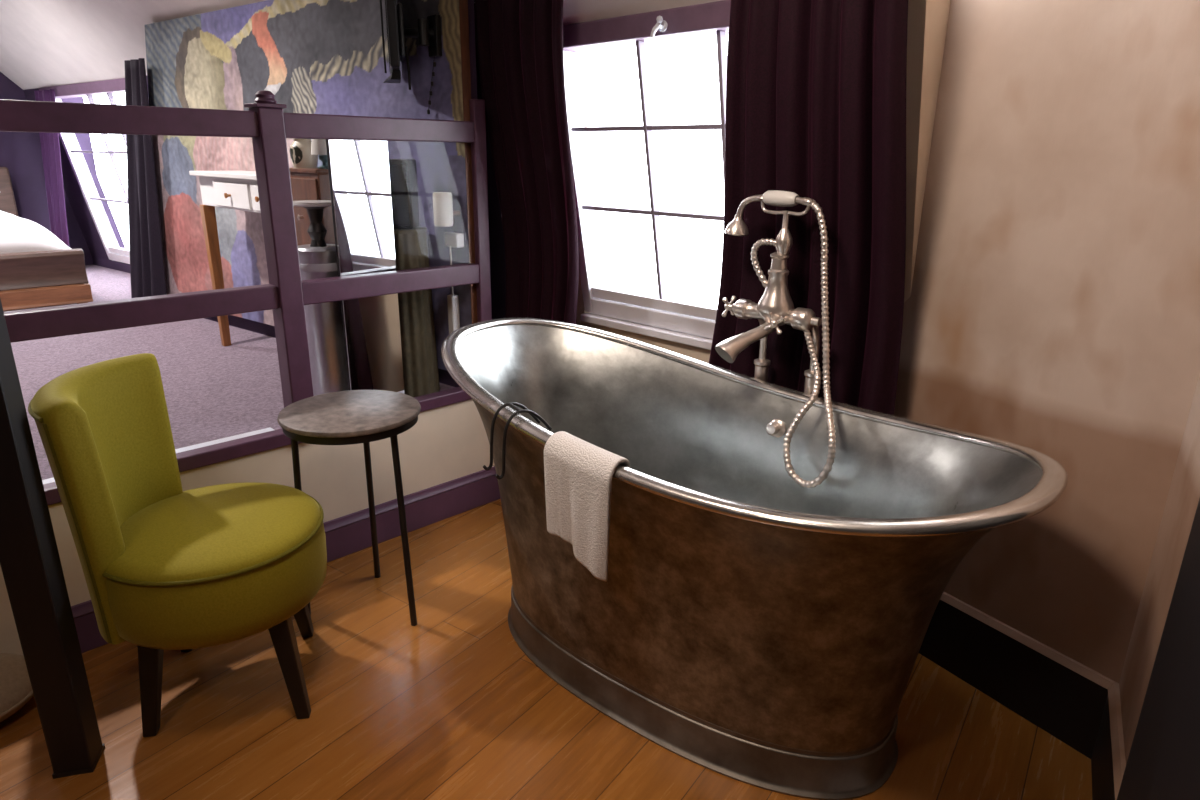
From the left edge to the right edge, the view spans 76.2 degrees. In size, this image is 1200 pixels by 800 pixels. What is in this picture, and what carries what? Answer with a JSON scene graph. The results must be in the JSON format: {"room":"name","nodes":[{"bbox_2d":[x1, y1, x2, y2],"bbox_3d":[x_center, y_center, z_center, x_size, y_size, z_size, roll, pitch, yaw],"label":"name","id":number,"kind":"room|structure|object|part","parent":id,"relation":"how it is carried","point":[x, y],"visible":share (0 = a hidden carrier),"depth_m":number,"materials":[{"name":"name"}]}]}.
{"room":"hotel room","nodes":[
{"label":"hotel room","id":0,"kind":"room"},
{"bbox_2d":[0,72,96,264],"bbox_3d":[-5.702,-1.938,5.630,3.350,2.320,0.140,-16,24,-42],"label":"wall","id":1,"kind":"structure","parent":0,"point":[20,152],"depth_m":6.47,"materials":[{"name":"purple paint"}]},
{"bbox_2d":[3,265,455,479],"bbox_3d":[-3.490,-0.305,4.291,4.000,0.120,5.515,-16,24,-42],"label":"floor","id":2,"kind":"structure","parent":0,"point":[213,390],"depth_m":3.71,"materials":[{"name":"carpet"}]},
{"bbox_2d":[0,167,92,310],"bbox_3d":[-4.667,-1.110,5.168,1.550,0.850,2.133,-16,24,-42],"label":"bed","id":3,"kind":"object","parent":2,"relation":"on","point":[34,279],"visible":0.77,"depth_m":4.92,"materials":[{"name":"brown wood"}]},
{"bbox_3d":[-5.398,-1.351,5.862,1.550,0.830,0.060,-16,24,-42],"label":"headboard","id":4,"kind":"part","parent":3,"relation":"part of","materials":[{"name":"brown wood"}]},
{"bbox_2d":[0,210,70,253],"bbox_3d":[-4.675,-1.139,5.168,1.526,0.248,1.890,-16,24,-42],"label":"duvet","id":5,"kind":"object","parent":3,"relation":"on","point":[17,234],"visible":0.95,"depth_m":4.93,"materials":[{"name":"white fabric"}]},
{"bbox_3d":[-3.968,-0.732,4.551,1.550,0.224,0.119,-16,24,-42],"label":"footboard","id":6,"kind":"part","parent":3,"relation":"part of","materials":[{"name":"brown wood"}]},
{"bbox_3d":[-3.965,-0.567,4.598,1.550,0.120,0.133,-16,24,-42],"label":"foot rail","id":7,"kind":"part","parent":3,"relation":"part of","materials":[{"name":"brown wood"}]},
{"bbox_2d":[124,58,166,297],"bbox_3d":[-2.863,-1.283,4.723,0.768,1.476,0.068,15,22,37],"label":"curtain","id":8,"kind":"object","parent":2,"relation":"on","point":[147,271],"visible":0.81,"depth_m":4.69,"materials":[{"name":"fabric"}]},
{"bbox_2d":[189,171,260,345],"bbox_3d":[-1.619,-0.633,3.717,0.277,0.900,1.020,-16,24,-42],"label":"console desk","id":9,"kind":"object","parent":2,"relation":"on","point":[237,190],"visible":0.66,"depth_m":3.76,"materials":[{"name":"white paint"}]},
{"bbox_3d":[-2.006,-0.644,4.006,0.056,0.735,0.056,-16,24,-42],"label":"leg","id":10,"kind":"part","parent":9,"relation":"part of","materials":[{"name":"orange wood"}]},
{"bbox_3d":[-1.715,-0.956,3.567,0.016,0.113,0.420,-16,24,-42],"label":"drawer","id":11,"kind":"part","parent":9,"relation":"part of","materials":[{"name":"white paint"}]},
{"bbox_3d":[-1.465,-0.876,3.329,0.016,0.113,0.230,-16,24,-42],"label":"drawer","id":12,"kind":"part","parent":9,"relation":"part of","materials":[{"name":"white paint"}]},
{"bbox_2d":[289,168,334,245],"bbox_3d":[-1.153,-0.470,3.167,0.144,0.936,0.326,-16,24,-42],"label":"base cabinet","id":13,"kind":"object","parent":2,"relation":"on","point":[306,183],"visible":0.26,"depth_m":2.98,"materials":[{"name":"brown wood"}]},
{"bbox_2d":[289,139,317,167],"bbox_3d":[-1.181,-0.997,3.050,0.106,0.138,0.106,-1,18,-4],"label":"pot","id":14,"kind":"object","parent":13,"relation":"on","point":[300,149],"visible":0.84,"depth_m":3.02,"materials":[{"name":"ceramic"}]},
{"bbox_3d":[-1.182,-0.729,3.050,0.008,0.300,0.286,-16,24,-42],"label":"drawer","id":15,"kind":"part","parent":13,"relation":"part of","materials":[{"name":"brown wood"}]},
{"bbox_2d":[311,139,327,168],"bbox_3d":[-1.059,-0.953,2.940,0.100,0.125,0.100,-16,24,-42],"label":"table lamp","id":16,"kind":"object","parent":13,"relation":"on","point":[318,146],"visible":0.62,"depth_m":2.90,"materials":[{"name":"white fabric"}]},
{"bbox_3d":[-1.059,-0.978,2.932,0.100,0.073,0.100,-16,24,-42],"label":"lamp shade","id":17,"kind":"part","parent":16,"relation":"part of","materials":[{"name":"white fabric"}]},
{"bbox_2d":[293,200,348,395],"bbox_3d":[-1.049,-0.333,2.920,0.177,0.828,0.177,-16,24,-42],"label":"pedestal","id":18,"kind":"object","parent":2,"relation":"on","point":[317,259],"visible":0.62,"depth_m":2.85,"materials":[{"name":"silver metal"}]},
{"bbox_3d":[-1.045,-0.642,2.821,0.100,0.147,0.100,-16,24,-42],"label":"stem","id":19,"kind":"part","parent":18,"relation":"part of","materials":[{"name":"black metal"}]},
{"bbox_2d":[326,139,404,393],"bbox_3d":[-0.878,-0.452,2.889,0.034,1.078,0.239,15,23,38],"label":"mirror","id":20,"kind":"object","parent":2,"relation":"on","point":[359,177],"visible":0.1,"depth_m":2.85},
{"bbox_2d":[393,226,439,397],"bbox_3d":[-0.826,-0.372,3.252,0.251,0.706,0.251,-16,24,-42],"label":"drum","id":21,"kind":"object","parent":2,"relation":"on","point":[416,314],"visible":0.49,"depth_m":3.18,"materials":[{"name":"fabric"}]},
{"bbox_2d":[388,159,419,228],"bbox_3d":[-0.836,-0.834,3.096,0.170,0.269,0.136,1,18,0],"label":"speaker box","id":22,"kind":"object","parent":21,"relation":"on","point":[402,172],"visible":0.48,"depth_m":3.04,"materials":[{"name":"black plastic"}]},
{"bbox_2d":[389,164,409,225],"bbox_3d":[-0.836,-0.812,3.035,0.150,0.235,0.006,1,18,0],"label":"grille","id":23,"kind":"object","parent":22,"relation":"attached to","point":[399,174],"depth_m":3.03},
{"bbox_3d":[-0.822,-0.701,3.147,0.220,0.016,0.220,-16,24,-42],"label":"lid","id":24,"kind":"part","parent":21,"relation":"part of","materials":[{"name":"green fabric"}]},
{"bbox_2d":[0,399,494,655],"bbox_3d":[-1.584,0.521,2.410,3.820,0.500,0.073,-16,24,-42],"label":"wall partition","id":25,"kind":"structure","parent":0,"point":[450,442],"depth_m":2.93,"materials":[{"name":"beige paint"}]},
{"bbox_2d":[42,427,273,483],"bbox_3d":[-1.454,0.198,2.559,0.740,0.027,0.082,-16,24,-42],"label":"trim","id":26,"kind":"structure","parent":25,"relation":"attached to","point":[50,480],"depth_m":2.68,"materials":[{"name":"paint"}]},
{"bbox_2d":[0,90,491,504],"bbox_3d":[-1.086,-0.425,2.590,1.730,1.197,0.100,-16,24,-42],"label":"frame","id":27,"kind":"object","parent":25,"relation":"on","point":[265,121],"depth_m":2.52,"materials":[{"name":"purple paint"}]},
{"bbox_3d":[-1.372,-0.794,2.167,0.778,0.078,0.060,-16,24,-42],"label":"rail","id":28,"kind":"part","parent":27,"relation":"part of","materials":[{"name":"purple paint"}]},
{"bbox_3d":[-1.378,-0.272,2.334,0.778,0.078,0.060,-16,24,-42],"label":"rail","id":29,"kind":"part","parent":27,"relation":"part of","materials":[{"name":"purple paint"}]},
{"bbox_3d":[-1.384,0.207,2.488,0.778,0.049,0.060,-16,24,-42],"label":"rail","id":30,"kind":"part","parent":27,"relation":"part of","materials":[{"name":"purple paint"}]},
{"bbox_3d":[-1.074,-0.395,2.613,0.080,1.127,0.084,-16,24,-42],"label":"post","id":31,"kind":"part","parent":27,"relation":"part of","materials":[{"name":"purple paint"}]},
{"bbox_3d":[-0.774,-0.969,2.736,0.750,0.078,0.060,-16,24,-42],"label":"rail","id":32,"kind":"part","parent":27,"relation":"part of","materials":[{"name":"purple paint"}]},
{"bbox_3d":[-0.780,-0.447,2.904,0.750,0.078,0.060,-16,24,-42],"label":"rail","id":33,"kind":"part","parent":27,"relation":"part of","materials":[{"name":"purple paint"}]},
{"bbox_3d":[-0.786,0.032,3.057,0.750,0.049,0.060,-16,24,-42],"label":"rail","id":34,"kind":"part","parent":27,"relation":"part of","materials":[{"name":"purple paint"}]},
{"bbox_3d":[-0.483,-0.595,3.144,0.057,1.197,0.030,-16,24,-42],"label":"post","id":35,"kind":"part","parent":27,"relation":"part of","materials":[{"name":"purple paint"}]},
{"bbox_2d":[71,466,500,652],"bbox_3d":[-0.915,0.507,3.037,2.020,0.160,0.022,-16,24,-42],"label":"baseboard","id":36,"kind":"structure","parent":25,"relation":"attached to","point":[348,534],"depth_m":3.10,"materials":[{"name":"paint"}]},
{"bbox_2d":[23,70,505,319],"bbox_3d":[-2.402,-1.306,5.043,5.684,1.555,0.420,14,22,36],"label":"wall","id":37,"kind":"structure","parent":0,"point":[72,189],"depth_m":6.33,"materials":[{"name":"purple paint"}]},
{"bbox_2d":[38,78,129,263],"bbox_3d":[-3.691,-1.700,5.931,1.696,1.379,0.370,14,22,36],"label":"window","id":38,"kind":"structure","parent":37,"relation":"in","point":[70,143],"depth_m":6.27,"materials":[{"name":"white paint"}]},
{"bbox_2d":[34,89,69,247],"bbox_3d":[-4.448,-1.764,6.251,0.661,1.421,0.078,15,23,37],"label":"curtain","id":39,"kind":"object","parent":38,"relation":"hanging from","point":[50,146],"visible":0.63,"depth_m":6.23,"materials":[{"name":"fabric"}]},
{"bbox_3d":[-3.624,-1.156,6.183,1.557,0.045,0.055,14,22,36],"label":"rail","id":40,"kind":"part","parent":38,"relation":"part of","materials":[{"name":"white paint"}]},
{"bbox_2d":[205,0,476,386],"bbox_3d":[-1.655,-1.079,3.961,2.929,1.600,0.040,14,22,36],"label":"wall","id":41,"kind":"structure","parent":0,"point":[445,377],"depth_m":3.45,"materials":[{"name":"purple paint"}]},
{"bbox_2d":[145,0,477,370],"bbox_3d":[-1.686,-1.143,3.912,2.964,1.580,0.040,14,22,36],"label":"mural","id":42,"kind":"object","parent":41,"relation":"attached to","point":[315,56],"visible":0.45,"depth_m":3.55,"materials":[{"name":"multicoloured paint"}]},
{"bbox_2d":[380,0,441,114],"bbox_3d":[-0.779,-1.371,2.947,0.227,0.505,0.290,-16,24,-42],"label":"television","id":43,"kind":"object","parent":42,"relation":"attached to","point":[428,31],"visible":1,"depth_m":2.90,"materials":[{"name":"black plastic"}]},
{"bbox_3d":[-0.792,-1.436,2.912,0.036,0.340,0.320,-4,18,-14],"label":"casing","id":44,"kind":"part","parent":43,"relation":"part of","materials":[{"name":"black plastic"}]},
{"bbox_3d":[-0.681,-1.400,2.917,0.131,0.090,0.067,-2,18,-9],"label":"swing arm","id":45,"kind":"part","parent":43,"relation":"part of","materials":[{"name":"black plastic"}]},
{"bbox_3d":[-0.660,-1.229,2.993,0.010,0.210,0.071,-16,24,-42],"label":"bead cord","id":46,"kind":"part","parent":43,"relation":"part of","materials":[{"name":"black plastic"}]},
{"bbox_3d":[-0.637,-1.399,2.940,0.024,0.145,0.063,-16,24,-42],"label":"wall plate","id":47,"kind":"part","parent":43,"relation":"part of","materials":[{"name":"black plastic"}]},
{"bbox_2d":[433,192,459,226],"bbox_3d":[-0.611,-0.762,3.055,0.113,0.130,0.076,-16,24,-42],"label":"wall light","id":48,"kind":"object","parent":42,"relation":"attached to","point":[443,211],"visible":1,"depth_m":3.02,"materials":[{"name":"white"}]},
{"bbox_2d":[444,232,463,247],"bbox_3d":[-0.596,-0.654,3.125,0.038,0.055,0.090,-16,24,-42],"label":"wall socket","id":49,"kind":"object","parent":42,"relation":"attached to","point":[456,240],"visible":1,"depth_m":3.10,"materials":[{"name":"white plastic"}]},
{"bbox_2d":[447,246,459,333],"bbox_3d":[-0.614,-0.454,3.197,0.037,0.380,0.042,-16,24,-42],"label":"power adapter","id":50,"kind":"object","parent":49,"relation":"hanging from","point":[452,300],"visible":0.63,"depth_m":3.21,"materials":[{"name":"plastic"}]},
{"bbox_2d":[0,0,721,89],"bbox_3d":[-2.113,-1.752,2.512,4.150,0.845,9.200,-16,24,-42],"label":"ceiling","id":51,"kind":"structure","parent":0,"point":[44,43],"depth_m":4.83,"materials":[{"name":"white paint"}]},
{"bbox_3d":[0.067,-1.363,2.417,0.018,0.018,1.820,-16,24,-42],"label":"pole","id":52,"kind":"object","parent":51,"relation":"attached to","visible":0},
{"bbox_2d":[474,0,578,323],"bbox_3d":[-0.280,-0.533,3.187,0.248,2.046,0.646,-16,24,-42],"label":"curtain","id":53,"kind":"object","parent":52,"relation":"hanging from","point":[519,43],"visible":0.57,"depth_m":3.01,"materials":[{"name":"fabric"}]},
{"bbox_2d":[709,0,907,414],"bbox_3d":[0.549,-0.270,2.397,0.249,2.046,0.792,-16,24,-42],"label":"curtain","id":54,"kind":"object","parent":52,"relation":"hanging from","point":[816,89],"visible":0.52,"depth_m":2.19,"materials":[{"name":"fabric"}]},
{"bbox_2d":[0,499,1091,799],"bbox_3d":[-0.184,1.191,1.390,4.150,0.120,3.650,-16,24,-42],"label":"floor","id":55,"kind":"structure","parent":0,"point":[448,705],"depth_m":2.10,"materials":[{"name":"brown wood"}]},
{"bbox_2d":[0,653,33,721],"bbox_3d":[-1.747,0.818,2.117,0.342,0.110,0.342,-16,24,-42],"label":"floor cushion","id":56,"kind":"object","parent":55,"relation":"on","point":[16,690],"visible":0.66,"depth_m":2.11,"materials":[{"name":"beige fabric"}]},
{"bbox_2d":[0,299,104,778],"bbox_3d":[-1.318,-0.365,1.548,0.089,2.720,0.089,-4,18,-14],"label":"timber post","id":57,"kind":"object","parent":55,"relation":"on","point":[30,563],"visible":1,"depth_m":1.78,"materials":[{"name":"black wood"}]},
{"bbox_3d":[-1.335,0.924,1.961,0.089,0.012,0.089,-4,18,-14],"label":"foot plate","id":58,"kind":"part","parent":57,"relation":"part of","materials":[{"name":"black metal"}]},
{"bbox_2d":[28,353,326,736],"bbox_3d":[-1.100,0.381,2.128,0.634,0.950,0.581,1,18,1],"label":"slipper chair","id":59,"kind":"object","parent":55,"relation":"on","point":[165,566],"visible":1,"depth_m":1.98,"materials":[{"name":"fabric"}]},
{"bbox_3d":[-1.310,0.244,2.056,0.195,0.650,0.513,-1,18,-6],"label":"backrest","id":60,"kind":"part","parent":59,"relation":"part of","materials":[{"name":"fabric"}]},
{"bbox_3d":[-1.192,0.743,2.044,0.077,0.310,0.081,-3,18,-11],"label":"leg","id":61,"kind":"part","parent":59,"relation":"part of","materials":[{"name":"black wood"}]},
{"bbox_2d":[105,482,320,581],"bbox_3d":[-1.073,0.335,2.113,0.567,0.053,0.567,-16,24,-42],"label":"seat cushion","id":62,"kind":"object","parent":59,"relation":"on","point":[229,532],"depth_m":2.02,"materials":[{"name":"fabric"}]},
{"bbox_3d":[-1.075,0.455,2.151,0.578,0.199,0.578,-16,24,-42],"label":"seat","id":63,"kind":"part","parent":59,"relation":"part of","materials":[{"name":"fabric"}]},
{"bbox_3d":[-0.855,0.727,2.107,0.087,0.310,0.081,-3,18,-11],"label":"leg","id":64,"kind":"part","parent":59,"relation":"part of","materials":[{"name":"black wood"}]},
{"bbox_3d":[-0.966,0.626,2.419,0.077,0.310,0.084,-3,18,-11],"label":"leg","id":65,"kind":"part","parent":59,"relation":"part of","materials":[{"name":"black wood"}]},
{"bbox_2d":[277,390,420,625],"bbox_3d":[-0.799,0.372,2.547,0.436,0.720,0.436,-16,24,-42],"label":"side table","id":66,"kind":"object","parent":55,"relation":"on","point":[349,417],"visible":0.97,"depth_m":2.42,"materials":[{"name":"stone"}]},
{"bbox_3d":[-0.977,0.396,2.498,0.046,0.701,0.021,-2,18,-8],"label":"leg","id":67,"kind":"part","parent":66,"relation":"part of","materials":[{"name":"black metal"}]},
{"bbox_3d":[-0.817,0.326,2.723,0.021,0.701,0.045,-6,19,-20],"label":"leg","id":68,"kind":"part","parent":66,"relation":"part of","materials":[{"name":"black metal"}]},
{"bbox_3d":[-0.630,0.413,2.456,0.051,0.701,0.020,11,20,28],"label":"leg","id":69,"kind":"part","parent":66,"relation":"part of","materials":[{"name":"black metal"}]},
{"bbox_2d":[441,318,1067,799],"bbox_3d":[0.258,0.370,2.199,0.874,0.961,1.754,-16,24,-42],"label":"bathtub","id":70,"kind":"object","parent":55,"relation":"on","point":[758,627],"visible":0.95,"depth_m":1.95,"materials":[{"name":"aged copper"},{"name":"tin"},{"name":"pewter"}]},
{"bbox_2d":[483,402,551,478],"bbox_3d":[-0.218,0.100,2.012,0.177,0.187,0.062,-10,21,-30],"label":"towel rack","id":71,"kind":"object","parent":70,"relation":"hanging from","point":[534,415],"visible":1,"depth_m":1.99,"materials":[{"name":"black metal"}]},
{"bbox_2d":[544,431,629,580],"bbox_3d":[-0.034,0.256,1.869,0.211,0.331,0.093,15,23,38],"label":"hand towel","id":72,"kind":"object","parent":70,"relation":"hanging from","point":[578,473],"visible":0.97,"depth_m":1.83,"materials":[{"name":"white fabric"}]},
{"bbox_2d":[457,325,1040,517],"bbox_3d":[0.259,0.285,2.173,0.794,0.757,1.671,-16,24,-42],"label":"basin","id":73,"kind":"object","parent":70,"relation":"in","point":[698,439],"depth_m":2.34,"materials":[{"name":"metal"}]},
{"bbox_2d":[715,190,835,487],"bbox_3d":[0.532,0.093,2.339,0.302,1.408,0.515,-16,24,-42],"label":"shower mixer","id":74,"kind":"object","parent":55,"relation":"on","point":[775,308],"visible":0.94,"depth_m":2.24,"materials":[{"name":"silver metal"}]},
{"bbox_3d":[0.411,-0.295,2.421,0.063,0.063,0.033,-16,24,-42],"label":"cross handle","id":75,"kind":"part","parent":74,"relation":"part of","materials":[{"name":"silver metal"}]},
{"bbox_3d":[0.441,-0.176,2.283,0.214,0.120,0.070,-9,20,-27],"label":"spout","id":76,"kind":"part","parent":74,"relation":"part of","materials":[{"name":"silver metal"}]},
{"bbox_3d":[0.515,-0.225,2.247,0.034,0.060,0.060,-16,24,-42],"label":"cross handle","id":77,"kind":"part","parent":74,"relation":"part of","materials":[{"name":"silver metal"}]},
{"bbox_2d":[576,0,950,362],"bbox_3d":[0.370,-0.373,2.893,0.375,1.955,1.629,-16,24,-42],"label":"wall","id":78,"kind":"structure","parent":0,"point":[927,19],"depth_m":2.11,"materials":[{"name":"beige paint"}]},
{"bbox_2d":[563,0,730,349],"bbox_3d":[0.281,-0.760,2.787,0.361,1.155,1.135,-16,24,-42],"label":"window","id":79,"kind":"structure","parent":78,"relation":"attached to","point":[661,317],"depth_m":2.95,"materials":[{"name":"white paint"}]},
{"bbox_3d":[0.332,-0.242,3.013,0.055,0.032,1.135,-16,24,-42],"label":"sill","id":80,"kind":"part","parent":79,"relation":"part of","materials":[{"name":"white paint"}]},
{"bbox_3d":[0.345,-0.357,2.989,0.055,0.045,1.035,-16,24,-42],"label":"rail","id":81,"kind":"part","parent":79,"relation":"part of","materials":[{"name":"white paint"}]},
{"bbox_2d":[894,0,1199,682],"bbox_3d":[1.149,-0.475,1.986,0.120,2.720,0.881,-10,21,-30],"label":"wall","id":82,"kind":"structure","parent":0,"point":[1052,308],"depth_m":1.92,"materials":[{"name":"beige paint"}]},
{"bbox_2d":[919,592,1118,758],"bbox_3d":[1.075,0.718,2.329,0.021,0.238,0.881,-10,21,-30],"label":"baseboard","id":83,"kind":"structure","parent":82,"relation":"attached to","point":[1065,698],"depth_m":2.15,"materials":[{"name":"black paint"}]},
{"bbox_2d":[1119,374,1199,763],"bbox_3d":[1.259,-0.277,1.372,0.120,2.720,0.484,11,20,29],"label":"wall","id":84,"kind":"structure","parent":0,"point":[1183,497],"depth_m":1.68,"materials":[{"name":"beige paint"}]},
{"bbox_2d":[1091,684,1125,799],"bbox_3d":[1.184,0.894,1.784,0.021,0.238,0.484,11,20,29],"label":"baseboard","id":85,"kind":"structure","parent":84,"relation":"attached to","point":[1108,760],"depth_m":1.82,"materials":[{"name":"black paint"}]},
{"bbox_3d":[0.004,0.287,-0.436,2.326,2.720,0.472,-16,24,-42],"label":"wall","id":86,"kind":"structure","parent":0,"visible":0},
{"bbox_2d":[1117,498,1199,799],"bbox_3d":[0.848,0.164,0.947,0.176,2.110,0.860,11,20,29],"label":"door","id":87,"kind":"structure","parent":86,"relation":"in","point":[1163,762],"depth_m":1.28,"materials":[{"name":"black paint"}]}
]}

